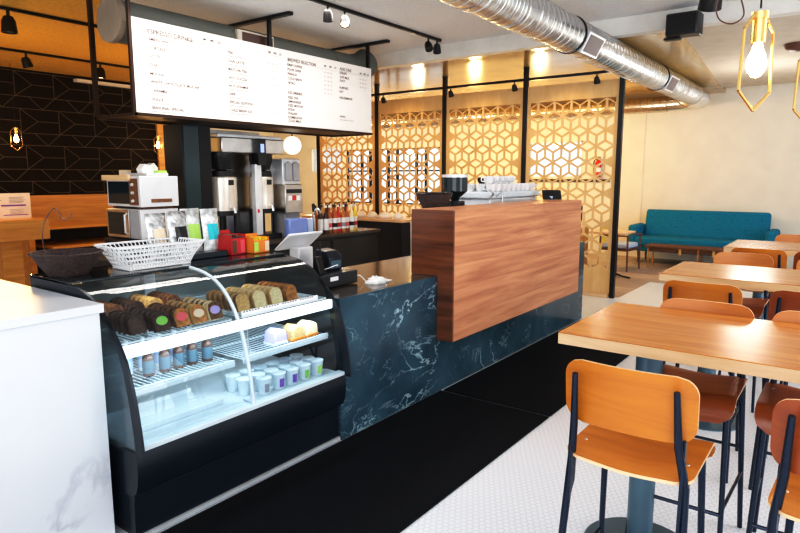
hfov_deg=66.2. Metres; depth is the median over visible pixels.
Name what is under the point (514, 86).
track spotlight
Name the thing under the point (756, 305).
bar stool
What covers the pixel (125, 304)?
cake slice
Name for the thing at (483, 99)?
lattice screen
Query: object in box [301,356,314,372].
cup
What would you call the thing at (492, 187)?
coffee cup
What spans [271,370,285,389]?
cup
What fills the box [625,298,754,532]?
bar stool
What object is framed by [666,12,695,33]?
grille
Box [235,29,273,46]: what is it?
vent
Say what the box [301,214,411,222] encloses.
countertop
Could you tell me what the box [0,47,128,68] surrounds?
track rail
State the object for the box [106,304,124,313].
cake slice
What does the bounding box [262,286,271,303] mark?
slice
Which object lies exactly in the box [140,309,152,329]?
cake slice
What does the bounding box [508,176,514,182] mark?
coffee cup
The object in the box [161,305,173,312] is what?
cake slice
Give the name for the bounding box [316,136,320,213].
post
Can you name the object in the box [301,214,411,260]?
countertop
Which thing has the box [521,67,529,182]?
post
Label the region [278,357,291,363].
cup
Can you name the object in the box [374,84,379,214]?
post
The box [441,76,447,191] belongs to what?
post
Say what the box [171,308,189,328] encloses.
cake slice
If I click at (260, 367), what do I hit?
cup
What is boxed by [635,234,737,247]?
seat cushion
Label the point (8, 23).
track spotlight
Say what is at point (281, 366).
cup
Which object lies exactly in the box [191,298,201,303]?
cake slice
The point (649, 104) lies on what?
duct
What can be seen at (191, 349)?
juice bottle
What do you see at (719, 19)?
hanging cable
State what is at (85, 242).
shelf
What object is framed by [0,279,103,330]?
island countertop
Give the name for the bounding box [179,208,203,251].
snack bag
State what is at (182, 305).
cake slice
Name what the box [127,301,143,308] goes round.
cake slice
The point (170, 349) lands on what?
water bottle
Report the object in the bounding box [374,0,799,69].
ceiling beam
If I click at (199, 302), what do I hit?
cake slice
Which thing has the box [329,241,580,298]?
countertop
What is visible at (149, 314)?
cake slice
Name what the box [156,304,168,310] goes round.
cake slice
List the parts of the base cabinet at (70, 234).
panel, panel, drawer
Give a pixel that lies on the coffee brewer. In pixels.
(242, 184)
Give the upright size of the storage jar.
0.220 m
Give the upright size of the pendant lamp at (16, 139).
1.344 m
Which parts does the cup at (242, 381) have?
lid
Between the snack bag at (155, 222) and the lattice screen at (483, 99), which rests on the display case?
the snack bag at (155, 222)
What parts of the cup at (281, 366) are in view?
lid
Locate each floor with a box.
[115,230,799,532]
[267,231,768,297]
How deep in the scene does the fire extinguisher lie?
13.10 m
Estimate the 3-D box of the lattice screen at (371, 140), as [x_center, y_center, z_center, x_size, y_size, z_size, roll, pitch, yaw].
[-0.968,-1.452,11.251,1.330,2.969,0.075,6,10,36]
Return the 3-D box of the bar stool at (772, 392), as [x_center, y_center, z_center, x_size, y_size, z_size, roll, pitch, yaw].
[1.711,0.771,2.543,0.432,1.099,0.510,6,10,36]
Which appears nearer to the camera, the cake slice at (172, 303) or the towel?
the cake slice at (172, 303)
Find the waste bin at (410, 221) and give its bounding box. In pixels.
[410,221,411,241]
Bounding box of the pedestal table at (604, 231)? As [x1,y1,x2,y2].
[588,229,635,278]
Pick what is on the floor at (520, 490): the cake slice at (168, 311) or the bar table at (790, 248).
the bar table at (790, 248)
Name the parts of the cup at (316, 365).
lid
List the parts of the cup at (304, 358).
lid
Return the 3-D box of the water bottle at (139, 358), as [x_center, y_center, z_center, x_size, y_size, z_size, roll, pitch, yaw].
[-1.314,0.443,3.141,0.057,0.170,0.056,6,10,36]
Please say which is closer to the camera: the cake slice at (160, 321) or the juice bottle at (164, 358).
the cake slice at (160, 321)
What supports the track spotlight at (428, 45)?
attached to the track rail at (321, 2)
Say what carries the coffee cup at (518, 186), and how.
on the espresso machine
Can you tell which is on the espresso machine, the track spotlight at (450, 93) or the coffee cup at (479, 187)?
the coffee cup at (479, 187)
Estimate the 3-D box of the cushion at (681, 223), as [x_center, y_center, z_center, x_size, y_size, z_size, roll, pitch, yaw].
[5.897,-0.794,11.884,2.180,0.565,0.288,6,10,36]
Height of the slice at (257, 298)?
0.101 m
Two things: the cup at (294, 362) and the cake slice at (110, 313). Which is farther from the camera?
the cup at (294, 362)
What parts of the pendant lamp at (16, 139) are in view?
cord, bulb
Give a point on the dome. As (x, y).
(793, 46)
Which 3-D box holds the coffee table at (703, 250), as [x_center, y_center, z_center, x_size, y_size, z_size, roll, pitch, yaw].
[5.397,-0.136,11.055,1.840,0.415,0.470,6,10,36]
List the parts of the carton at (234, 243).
print panel, print panel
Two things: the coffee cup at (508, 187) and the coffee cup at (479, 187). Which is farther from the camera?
the coffee cup at (508, 187)
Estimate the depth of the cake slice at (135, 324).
2.93 m
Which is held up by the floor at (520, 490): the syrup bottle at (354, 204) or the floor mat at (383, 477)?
the floor mat at (383, 477)
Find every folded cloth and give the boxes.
[356,211,365,216]
[367,211,377,217]
[378,212,391,217]
[393,212,402,218]
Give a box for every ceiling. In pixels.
[0,0,732,82]
[371,15,799,117]
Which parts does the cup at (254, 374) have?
lid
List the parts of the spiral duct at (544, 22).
vent frame, vent frame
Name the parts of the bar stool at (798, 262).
backrest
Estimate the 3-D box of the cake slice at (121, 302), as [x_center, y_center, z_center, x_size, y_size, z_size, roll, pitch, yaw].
[-1.456,0.226,3.279,0.060,0.105,0.088,6,10,36]
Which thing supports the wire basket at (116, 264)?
on the display case
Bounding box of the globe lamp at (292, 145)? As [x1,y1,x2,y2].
[284,134,300,154]
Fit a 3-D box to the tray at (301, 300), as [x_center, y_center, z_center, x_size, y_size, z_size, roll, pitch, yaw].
[-0.835,0.209,3.641,0.398,0.036,0.580,6,10,36]
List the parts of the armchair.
armrest, seat frame, leg, leg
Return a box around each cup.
[225,373,239,391]
[236,376,249,395]
[239,368,253,375]
[252,371,265,390]
[253,364,266,371]
[256,375,270,394]
[264,367,278,385]
[265,360,279,367]
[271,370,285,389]
[277,363,290,381]
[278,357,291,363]
[284,366,298,384]
[289,359,302,365]
[290,353,302,359]
[296,362,310,380]
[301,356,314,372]
[309,358,322,375]
[468,184,475,190]
[476,184,485,191]
[477,177,484,183]
[481,176,493,183]
[483,184,495,191]
[492,176,498,183]
[495,184,504,190]
[497,176,504,183]
[503,176,509,182]
[505,184,511,190]
[507,183,516,190]
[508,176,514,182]
[515,183,520,190]
[520,183,525,189]
[525,183,532,189]
[529,183,536,189]
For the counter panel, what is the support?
on the counter at (397, 360)
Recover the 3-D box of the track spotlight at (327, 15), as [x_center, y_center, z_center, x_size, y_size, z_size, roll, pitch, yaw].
[-0.740,-2.584,6.306,0.104,0.168,0.125,-1,8,-3]
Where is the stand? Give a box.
[104,237,170,253]
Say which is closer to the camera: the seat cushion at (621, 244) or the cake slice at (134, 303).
the cake slice at (134, 303)
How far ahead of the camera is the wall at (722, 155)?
12.22 m
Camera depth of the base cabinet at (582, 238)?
11.56 m
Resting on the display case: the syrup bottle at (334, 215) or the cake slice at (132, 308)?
the cake slice at (132, 308)
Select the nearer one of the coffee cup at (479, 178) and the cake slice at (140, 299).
the cake slice at (140, 299)
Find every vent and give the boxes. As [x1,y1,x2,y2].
[151,198,171,202]
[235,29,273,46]
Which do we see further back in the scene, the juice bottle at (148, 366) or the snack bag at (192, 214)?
the snack bag at (192, 214)
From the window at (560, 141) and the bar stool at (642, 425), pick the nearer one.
the bar stool at (642, 425)
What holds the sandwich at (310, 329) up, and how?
on the display case
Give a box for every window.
[311,147,341,171]
[347,147,439,204]
[531,141,582,176]
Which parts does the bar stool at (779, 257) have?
seat, backrest, leg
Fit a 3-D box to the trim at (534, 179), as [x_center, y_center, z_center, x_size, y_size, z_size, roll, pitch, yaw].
[3.660,-1.920,13.684,2.000,0.050,0.050,6,10,36]
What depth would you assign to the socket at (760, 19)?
2.27 m
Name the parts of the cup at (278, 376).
lid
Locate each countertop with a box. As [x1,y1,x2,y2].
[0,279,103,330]
[93,227,380,283]
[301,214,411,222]
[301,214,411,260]
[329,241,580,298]
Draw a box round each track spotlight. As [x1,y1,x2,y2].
[1,10,17,34]
[21,53,33,68]
[97,64,105,78]
[323,6,332,22]
[340,11,349,27]
[425,38,432,51]
[433,41,440,53]
[448,89,453,96]
[512,82,517,91]
[594,74,599,83]
[697,0,721,11]
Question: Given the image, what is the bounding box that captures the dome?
[784,42,799,51]
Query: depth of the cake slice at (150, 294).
3.49 m
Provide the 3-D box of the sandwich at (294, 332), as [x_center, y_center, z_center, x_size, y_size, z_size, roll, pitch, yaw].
[-0.651,0.395,3.732,0.106,0.093,0.103,6,10,36]
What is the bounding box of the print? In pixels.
[0,197,21,213]
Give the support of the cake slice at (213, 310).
on the display case
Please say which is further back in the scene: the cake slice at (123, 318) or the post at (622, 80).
the post at (622, 80)
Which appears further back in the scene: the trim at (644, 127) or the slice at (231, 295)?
the trim at (644, 127)
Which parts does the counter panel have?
panel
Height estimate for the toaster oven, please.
0.335 m
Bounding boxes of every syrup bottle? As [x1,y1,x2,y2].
[315,205,317,230]
[318,203,322,232]
[323,203,328,232]
[328,202,331,231]
[332,202,337,231]
[336,202,340,231]
[341,202,345,230]
[345,201,348,230]
[349,201,353,229]
[353,201,356,229]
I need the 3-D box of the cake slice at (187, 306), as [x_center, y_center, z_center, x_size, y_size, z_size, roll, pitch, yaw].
[-1.082,0.241,3.195,0.058,0.098,0.088,6,10,36]
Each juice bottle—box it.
[142,353,154,376]
[158,349,170,371]
[172,346,184,367]
[186,343,197,364]
[201,339,212,361]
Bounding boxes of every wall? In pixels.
[0,66,157,222]
[210,128,273,230]
[273,82,799,267]
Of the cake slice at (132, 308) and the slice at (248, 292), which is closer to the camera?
the cake slice at (132, 308)
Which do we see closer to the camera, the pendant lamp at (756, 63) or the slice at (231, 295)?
the pendant lamp at (756, 63)
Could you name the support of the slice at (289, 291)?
on the tray at (301, 300)
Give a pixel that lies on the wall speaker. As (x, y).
(680, 25)
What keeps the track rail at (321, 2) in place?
attached to the ceiling at (435, 18)
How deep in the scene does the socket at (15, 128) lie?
9.70 m
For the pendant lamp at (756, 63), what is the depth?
2.28 m
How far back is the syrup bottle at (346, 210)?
8.67 m
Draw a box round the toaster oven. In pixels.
[101,175,178,208]
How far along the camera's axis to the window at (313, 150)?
17.98 m
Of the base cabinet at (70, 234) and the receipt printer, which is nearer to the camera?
the receipt printer
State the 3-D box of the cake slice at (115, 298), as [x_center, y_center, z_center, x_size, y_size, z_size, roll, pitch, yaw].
[-1.528,0.218,3.332,0.060,0.105,0.088,6,10,36]
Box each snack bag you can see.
[144,213,169,260]
[165,210,190,257]
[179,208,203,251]
[199,208,218,250]
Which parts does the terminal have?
antenna post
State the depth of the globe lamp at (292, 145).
8.40 m
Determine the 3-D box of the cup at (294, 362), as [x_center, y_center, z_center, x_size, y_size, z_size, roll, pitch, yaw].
[-0.639,0.628,3.782,0.086,0.095,0.086,6,10,36]
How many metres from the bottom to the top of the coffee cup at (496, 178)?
0.074 m
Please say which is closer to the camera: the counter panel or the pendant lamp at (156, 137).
the counter panel
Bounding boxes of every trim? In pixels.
[73,78,129,88]
[530,179,609,181]
[636,113,645,256]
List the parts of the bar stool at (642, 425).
leg, leg, backrest, seat, leg, leg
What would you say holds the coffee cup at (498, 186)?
on the espresso machine
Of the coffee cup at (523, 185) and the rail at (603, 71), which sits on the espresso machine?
the coffee cup at (523, 185)
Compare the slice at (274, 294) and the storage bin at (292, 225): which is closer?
the slice at (274, 294)
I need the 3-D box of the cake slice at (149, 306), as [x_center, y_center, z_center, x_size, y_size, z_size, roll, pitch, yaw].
[-1.280,0.238,3.217,0.058,0.098,0.088,6,10,36]
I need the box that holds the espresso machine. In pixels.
[459,189,538,204]
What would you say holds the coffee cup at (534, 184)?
on the espresso machine
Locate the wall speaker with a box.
[663,10,703,41]
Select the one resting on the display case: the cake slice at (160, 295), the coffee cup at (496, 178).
the cake slice at (160, 295)
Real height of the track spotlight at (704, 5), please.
0.318 m
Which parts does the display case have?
glass, frame, panel, door, price rail, panel, deck rail, kick trim, rail, price rail, glass, frame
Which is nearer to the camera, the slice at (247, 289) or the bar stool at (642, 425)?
the bar stool at (642, 425)
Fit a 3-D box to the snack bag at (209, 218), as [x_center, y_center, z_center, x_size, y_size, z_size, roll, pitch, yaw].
[-1.216,-0.224,3.950,0.084,0.295,0.130,7,11,38]
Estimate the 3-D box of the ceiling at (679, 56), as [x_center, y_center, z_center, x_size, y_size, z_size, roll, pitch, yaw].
[2.869,-3.248,10.463,16.700,0.248,6.000,6,10,36]
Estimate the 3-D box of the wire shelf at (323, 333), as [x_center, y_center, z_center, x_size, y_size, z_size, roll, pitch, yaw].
[-0.911,0.441,3.784,0.658,0.010,0.666,6,10,36]
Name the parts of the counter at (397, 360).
drawer, cash drawer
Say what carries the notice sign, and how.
on the wood side table at (13, 231)
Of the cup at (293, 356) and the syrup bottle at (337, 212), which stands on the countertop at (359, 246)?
the syrup bottle at (337, 212)
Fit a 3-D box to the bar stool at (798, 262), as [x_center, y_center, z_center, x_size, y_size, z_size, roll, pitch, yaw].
[2.972,0.510,4.322,0.432,1.099,0.510,6,10,36]
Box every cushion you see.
[602,241,637,248]
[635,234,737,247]
[644,209,771,240]
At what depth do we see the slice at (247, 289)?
3.53 m
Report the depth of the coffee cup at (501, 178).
6.23 m
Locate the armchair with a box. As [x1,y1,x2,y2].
[597,226,642,271]
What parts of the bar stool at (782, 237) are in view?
backrest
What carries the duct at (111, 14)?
attached to the ceiling at (435, 18)
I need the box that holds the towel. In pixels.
[136,163,157,172]
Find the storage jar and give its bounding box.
[307,218,312,231]
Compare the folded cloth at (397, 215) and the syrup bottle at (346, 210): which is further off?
the folded cloth at (397, 215)
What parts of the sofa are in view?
armrest, seat frame, armrest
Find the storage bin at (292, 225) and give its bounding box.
[285,217,307,236]
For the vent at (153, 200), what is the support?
attached to the toaster oven
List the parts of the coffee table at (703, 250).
leg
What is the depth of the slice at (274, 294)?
3.58 m
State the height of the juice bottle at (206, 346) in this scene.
0.150 m
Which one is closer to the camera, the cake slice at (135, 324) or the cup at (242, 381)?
the cake slice at (135, 324)
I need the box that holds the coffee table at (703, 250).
[644,243,723,267]
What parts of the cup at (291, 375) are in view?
lid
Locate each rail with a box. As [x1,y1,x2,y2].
[0,6,96,27]
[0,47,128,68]
[309,0,441,41]
[371,70,609,96]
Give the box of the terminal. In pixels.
[313,241,324,274]
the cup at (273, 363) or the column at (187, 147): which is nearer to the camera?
the cup at (273, 363)
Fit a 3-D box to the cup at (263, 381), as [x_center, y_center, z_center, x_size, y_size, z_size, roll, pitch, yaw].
[-0.764,0.665,3.440,0.086,0.095,0.086,6,10,36]
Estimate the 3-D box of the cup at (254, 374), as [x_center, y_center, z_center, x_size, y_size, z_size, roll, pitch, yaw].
[-0.818,0.663,3.544,0.086,0.095,0.086,6,10,36]
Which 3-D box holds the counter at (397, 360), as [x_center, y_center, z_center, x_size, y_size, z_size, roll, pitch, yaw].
[0.541,0.326,5.832,0.885,1.022,4.265,6,10,36]
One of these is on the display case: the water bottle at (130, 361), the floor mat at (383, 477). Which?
the water bottle at (130, 361)
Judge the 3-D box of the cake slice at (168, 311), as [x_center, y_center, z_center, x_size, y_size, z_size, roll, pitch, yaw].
[-1.141,0.253,3.116,0.058,0.098,0.088,6,10,36]
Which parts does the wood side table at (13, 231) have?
leg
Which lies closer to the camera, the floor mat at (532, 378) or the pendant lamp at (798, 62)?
the pendant lamp at (798, 62)
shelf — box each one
[35,236,112,248]
[117,317,231,344]
[132,348,234,392]
[192,293,325,317]
[196,323,327,360]
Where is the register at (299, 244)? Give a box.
[275,231,322,267]
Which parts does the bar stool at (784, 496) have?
seat, backrest, leg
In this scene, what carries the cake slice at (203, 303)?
on the display case
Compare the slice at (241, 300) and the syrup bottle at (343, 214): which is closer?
the slice at (241, 300)
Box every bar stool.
[558,359,715,532]
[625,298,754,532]
[663,280,742,483]
[697,252,773,412]
[718,247,786,374]
[746,310,799,532]
[748,290,799,489]
[766,399,799,532]
[768,234,799,307]
[779,252,799,383]
[783,260,799,385]
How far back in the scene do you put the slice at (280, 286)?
3.69 m
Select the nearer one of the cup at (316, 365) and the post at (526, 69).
the cup at (316, 365)
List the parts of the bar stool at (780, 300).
leg, backrest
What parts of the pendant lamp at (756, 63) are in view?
bulb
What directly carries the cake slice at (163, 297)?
on the display case
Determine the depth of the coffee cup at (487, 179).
6.05 m
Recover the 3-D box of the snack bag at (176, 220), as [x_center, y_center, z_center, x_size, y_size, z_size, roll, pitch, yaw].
[-1.356,-0.195,3.764,0.084,0.290,0.150,5,10,29]
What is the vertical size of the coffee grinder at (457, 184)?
0.775 m
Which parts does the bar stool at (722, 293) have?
leg, backrest, leg, leg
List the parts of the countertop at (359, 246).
door, door, door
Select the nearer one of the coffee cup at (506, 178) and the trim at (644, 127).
the coffee cup at (506, 178)
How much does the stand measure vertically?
0.130 m
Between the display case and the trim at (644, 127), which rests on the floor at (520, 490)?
the display case
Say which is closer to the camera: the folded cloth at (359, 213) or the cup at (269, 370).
the cup at (269, 370)
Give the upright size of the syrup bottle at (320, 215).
0.412 m
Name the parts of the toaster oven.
handle, control panel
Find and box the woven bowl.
[28,248,102,276]
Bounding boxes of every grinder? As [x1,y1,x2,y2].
[268,159,302,236]
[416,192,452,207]
[442,174,468,206]
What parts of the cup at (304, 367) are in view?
lid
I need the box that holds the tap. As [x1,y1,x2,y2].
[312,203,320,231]
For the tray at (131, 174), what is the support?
on the tray at (150, 169)
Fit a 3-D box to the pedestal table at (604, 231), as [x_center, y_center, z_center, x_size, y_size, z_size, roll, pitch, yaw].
[3.567,-0.206,10.323,0.632,0.774,0.600,6,10,36]
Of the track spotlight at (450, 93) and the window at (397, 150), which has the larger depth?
the window at (397, 150)
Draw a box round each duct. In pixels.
[97,0,377,76]
[371,96,667,128]
[438,0,709,111]
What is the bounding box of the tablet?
[542,190,561,199]
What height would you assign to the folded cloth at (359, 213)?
0.100 m
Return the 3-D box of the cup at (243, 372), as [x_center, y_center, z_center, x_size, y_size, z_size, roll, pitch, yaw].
[-0.898,0.654,3.603,0.086,0.095,0.086,6,10,36]
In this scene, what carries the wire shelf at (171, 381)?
attached to the display case
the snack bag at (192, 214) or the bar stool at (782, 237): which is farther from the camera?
the bar stool at (782, 237)
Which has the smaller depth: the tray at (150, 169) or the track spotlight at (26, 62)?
the tray at (150, 169)
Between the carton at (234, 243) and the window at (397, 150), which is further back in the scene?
the window at (397, 150)
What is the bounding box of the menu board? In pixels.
[86,0,389,136]
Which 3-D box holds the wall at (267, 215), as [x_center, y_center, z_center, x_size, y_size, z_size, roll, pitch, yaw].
[-5.702,-2.550,17.125,0.200,3.440,6.000,6,10,36]
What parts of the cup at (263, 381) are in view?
lid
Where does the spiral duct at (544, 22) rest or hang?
attached to the ceiling at (679, 56)
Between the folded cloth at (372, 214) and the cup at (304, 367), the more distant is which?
the folded cloth at (372, 214)
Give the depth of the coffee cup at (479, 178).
6.17 m
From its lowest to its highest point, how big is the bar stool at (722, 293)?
1.099 m
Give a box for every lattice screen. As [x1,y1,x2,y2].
[320,101,374,214]
[378,95,441,217]
[446,88,522,183]
[525,79,619,297]
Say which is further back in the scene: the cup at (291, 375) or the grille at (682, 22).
the grille at (682, 22)
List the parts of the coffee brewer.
server lid, panel, server lid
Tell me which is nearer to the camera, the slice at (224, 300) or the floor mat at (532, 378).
the slice at (224, 300)
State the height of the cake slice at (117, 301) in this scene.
0.105 m
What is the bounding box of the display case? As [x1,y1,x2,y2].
[30,252,351,532]
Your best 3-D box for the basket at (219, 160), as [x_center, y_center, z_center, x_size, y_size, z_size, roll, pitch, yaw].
[-2.082,-1.223,7.124,0.350,0.190,0.350,6,10,36]
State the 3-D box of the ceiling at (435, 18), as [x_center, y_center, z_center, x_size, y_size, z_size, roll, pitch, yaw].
[-1.056,-2.898,7.292,19.200,0.100,17.000,6,10,36]
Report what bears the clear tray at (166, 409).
on the display case
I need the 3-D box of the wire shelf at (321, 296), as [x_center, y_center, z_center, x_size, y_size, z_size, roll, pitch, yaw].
[-0.937,0.206,3.769,0.693,0.010,0.666,6,10,36]
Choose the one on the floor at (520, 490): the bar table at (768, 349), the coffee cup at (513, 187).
the bar table at (768, 349)
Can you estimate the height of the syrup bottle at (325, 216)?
0.412 m
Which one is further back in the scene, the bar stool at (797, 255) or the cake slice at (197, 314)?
the bar stool at (797, 255)
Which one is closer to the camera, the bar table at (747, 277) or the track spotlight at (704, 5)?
the bar table at (747, 277)
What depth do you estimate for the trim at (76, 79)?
11.16 m
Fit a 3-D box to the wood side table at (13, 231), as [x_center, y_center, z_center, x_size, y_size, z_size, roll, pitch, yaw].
[-5.481,-0.040,7.961,1.000,1.130,1.420,6,10,36]
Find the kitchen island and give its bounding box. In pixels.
[0,279,114,532]
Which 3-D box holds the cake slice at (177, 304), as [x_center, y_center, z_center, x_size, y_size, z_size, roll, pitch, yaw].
[-1.151,0.234,3.245,0.058,0.098,0.088,6,10,36]
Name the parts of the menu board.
hanger rod, hanger rod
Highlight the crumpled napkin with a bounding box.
[365,275,390,283]
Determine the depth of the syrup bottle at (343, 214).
8.59 m
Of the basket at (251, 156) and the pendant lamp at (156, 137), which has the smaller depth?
the basket at (251, 156)
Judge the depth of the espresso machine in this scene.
6.12 m
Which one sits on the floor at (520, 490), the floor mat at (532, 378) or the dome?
the floor mat at (532, 378)
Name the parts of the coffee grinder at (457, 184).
lid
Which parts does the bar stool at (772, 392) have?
leg, leg, seat, backrest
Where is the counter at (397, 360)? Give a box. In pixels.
[320,241,584,439]
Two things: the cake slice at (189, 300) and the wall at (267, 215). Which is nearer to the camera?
the cake slice at (189, 300)
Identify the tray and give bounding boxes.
[119,163,167,175]
[126,173,167,175]
[138,387,222,431]
[174,249,227,259]
[222,295,317,317]
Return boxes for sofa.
[628,209,779,261]
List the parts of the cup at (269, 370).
lid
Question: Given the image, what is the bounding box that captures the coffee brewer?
[210,129,283,238]
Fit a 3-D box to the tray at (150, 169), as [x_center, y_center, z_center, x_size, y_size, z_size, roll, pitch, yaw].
[-2.626,-0.993,6.282,0.440,0.130,0.280,6,10,36]
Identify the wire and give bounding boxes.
[42,208,71,254]
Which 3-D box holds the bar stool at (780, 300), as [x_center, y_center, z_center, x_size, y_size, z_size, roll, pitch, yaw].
[2.212,0.656,3.326,0.432,1.099,0.510,6,10,36]
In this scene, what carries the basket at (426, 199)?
on the counter at (397, 360)
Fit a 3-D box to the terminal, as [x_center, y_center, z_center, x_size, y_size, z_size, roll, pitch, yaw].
[-0.549,-0.058,4.161,0.058,0.220,0.080,3,9,19]
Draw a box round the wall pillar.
[156,124,164,169]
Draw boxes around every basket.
[93,237,204,270]
[211,152,235,169]
[248,154,271,169]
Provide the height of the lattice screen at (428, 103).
2.969 m
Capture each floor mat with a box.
[161,390,548,532]
[444,320,628,415]
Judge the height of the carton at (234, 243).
0.150 m
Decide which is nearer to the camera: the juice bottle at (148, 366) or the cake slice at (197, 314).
the juice bottle at (148, 366)
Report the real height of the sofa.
1.020 m
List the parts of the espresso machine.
cup rail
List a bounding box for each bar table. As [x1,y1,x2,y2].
[558,302,799,532]
[659,261,799,431]
[723,239,799,319]
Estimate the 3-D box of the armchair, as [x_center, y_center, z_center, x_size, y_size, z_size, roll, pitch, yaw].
[4.016,-0.368,11.208,0.577,0.831,0.610,8,11,42]
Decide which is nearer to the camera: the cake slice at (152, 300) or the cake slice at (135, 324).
the cake slice at (135, 324)
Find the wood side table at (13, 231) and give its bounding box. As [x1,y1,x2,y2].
[0,217,49,284]
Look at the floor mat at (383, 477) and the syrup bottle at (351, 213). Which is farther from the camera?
the syrup bottle at (351, 213)
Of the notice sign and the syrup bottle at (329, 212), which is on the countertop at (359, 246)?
the syrup bottle at (329, 212)
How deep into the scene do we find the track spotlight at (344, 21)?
6.47 m
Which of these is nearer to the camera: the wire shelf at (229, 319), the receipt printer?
the wire shelf at (229, 319)
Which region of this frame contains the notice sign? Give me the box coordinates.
[0,193,31,218]
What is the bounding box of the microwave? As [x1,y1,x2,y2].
[106,207,177,239]
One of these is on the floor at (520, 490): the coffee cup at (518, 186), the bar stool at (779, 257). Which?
the bar stool at (779, 257)
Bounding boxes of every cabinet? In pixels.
[22,219,112,286]
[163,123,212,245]
[580,226,588,264]
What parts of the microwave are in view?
door, handle, control panel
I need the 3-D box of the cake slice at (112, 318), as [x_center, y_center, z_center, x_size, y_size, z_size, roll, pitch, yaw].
[-1.372,0.268,3.014,0.058,0.098,0.088,6,10,36]
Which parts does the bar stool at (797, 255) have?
backrest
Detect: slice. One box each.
[104,303,113,314]
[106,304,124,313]
[106,310,119,323]
[109,297,121,302]
[110,311,123,331]
[114,298,125,303]
[115,312,128,333]
[118,299,130,305]
[119,313,132,334]
[122,300,134,311]
[125,314,146,335]
[126,306,137,312]
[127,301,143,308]
[129,294,140,299]
[132,307,144,313]
[133,295,144,300]
[135,308,147,314]
[138,296,149,301]
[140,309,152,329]
[142,297,154,307]
[145,310,158,331]
[146,298,162,306]
[147,291,157,296]
[147,302,159,308]
[150,311,170,332]
[151,304,163,309]
[156,293,167,298]
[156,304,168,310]
[161,293,171,303]
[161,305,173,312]
[165,294,180,301]
[166,306,178,326]
[168,300,179,305]
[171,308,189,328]
[174,301,184,306]
[178,302,189,307]
[184,303,194,322]
[185,297,196,302]
[188,304,206,324]
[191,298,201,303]
[195,299,205,304]
[200,300,210,316]
[205,301,222,320]
[206,289,217,300]
[211,290,221,301]
[217,291,228,308]
[222,292,233,309]
[227,292,238,310]
[232,293,249,311]
[240,288,250,293]
[245,289,255,306]
[250,290,266,307]
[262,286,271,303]
[267,287,282,304]
[278,283,286,299]
[282,284,297,300]
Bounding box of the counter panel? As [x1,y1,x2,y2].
[411,200,581,341]
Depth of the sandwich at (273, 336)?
3.60 m
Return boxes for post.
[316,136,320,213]
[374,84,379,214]
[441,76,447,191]
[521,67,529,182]
[609,77,625,297]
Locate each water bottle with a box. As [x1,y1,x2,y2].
[123,340,133,373]
[137,336,144,370]
[153,333,160,365]
[169,329,175,361]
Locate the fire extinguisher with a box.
[593,157,600,176]
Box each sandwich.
[263,327,287,345]
[282,323,304,341]
[297,319,318,337]
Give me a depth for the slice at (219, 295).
3.44 m
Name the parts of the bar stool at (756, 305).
backrest, seat, leg, leg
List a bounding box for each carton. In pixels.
[218,230,245,254]
[246,233,268,253]
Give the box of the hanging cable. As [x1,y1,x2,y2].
[715,0,744,24]
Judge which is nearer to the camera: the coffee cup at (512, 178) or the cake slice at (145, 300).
the cake slice at (145, 300)
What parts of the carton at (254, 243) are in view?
print panel, print panel, print panel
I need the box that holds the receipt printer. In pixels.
[315,248,341,270]
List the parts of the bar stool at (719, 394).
seat, backrest, leg, leg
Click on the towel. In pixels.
(150, 167)
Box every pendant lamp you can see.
[9,63,22,150]
[154,134,162,154]
[737,0,774,111]
[792,59,799,118]
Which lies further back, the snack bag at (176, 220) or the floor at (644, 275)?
the floor at (644, 275)
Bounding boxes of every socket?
[13,127,17,134]
[750,10,769,44]
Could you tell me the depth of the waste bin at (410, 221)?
8.93 m
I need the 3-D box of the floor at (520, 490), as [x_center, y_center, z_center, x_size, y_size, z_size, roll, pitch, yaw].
[-1.056,0.604,7.805,19.200,0.100,17.000,6,10,36]
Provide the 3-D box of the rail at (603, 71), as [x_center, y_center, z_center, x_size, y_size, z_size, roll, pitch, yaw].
[0.683,-2.831,9.745,5.590,0.035,0.040,6,10,36]
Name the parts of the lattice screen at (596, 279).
rail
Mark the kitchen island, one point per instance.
(55, 470)
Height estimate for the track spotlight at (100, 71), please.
0.210 m
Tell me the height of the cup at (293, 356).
0.095 m
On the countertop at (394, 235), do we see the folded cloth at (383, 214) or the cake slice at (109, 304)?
the folded cloth at (383, 214)
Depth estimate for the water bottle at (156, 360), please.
3.19 m
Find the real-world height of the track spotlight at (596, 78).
0.134 m

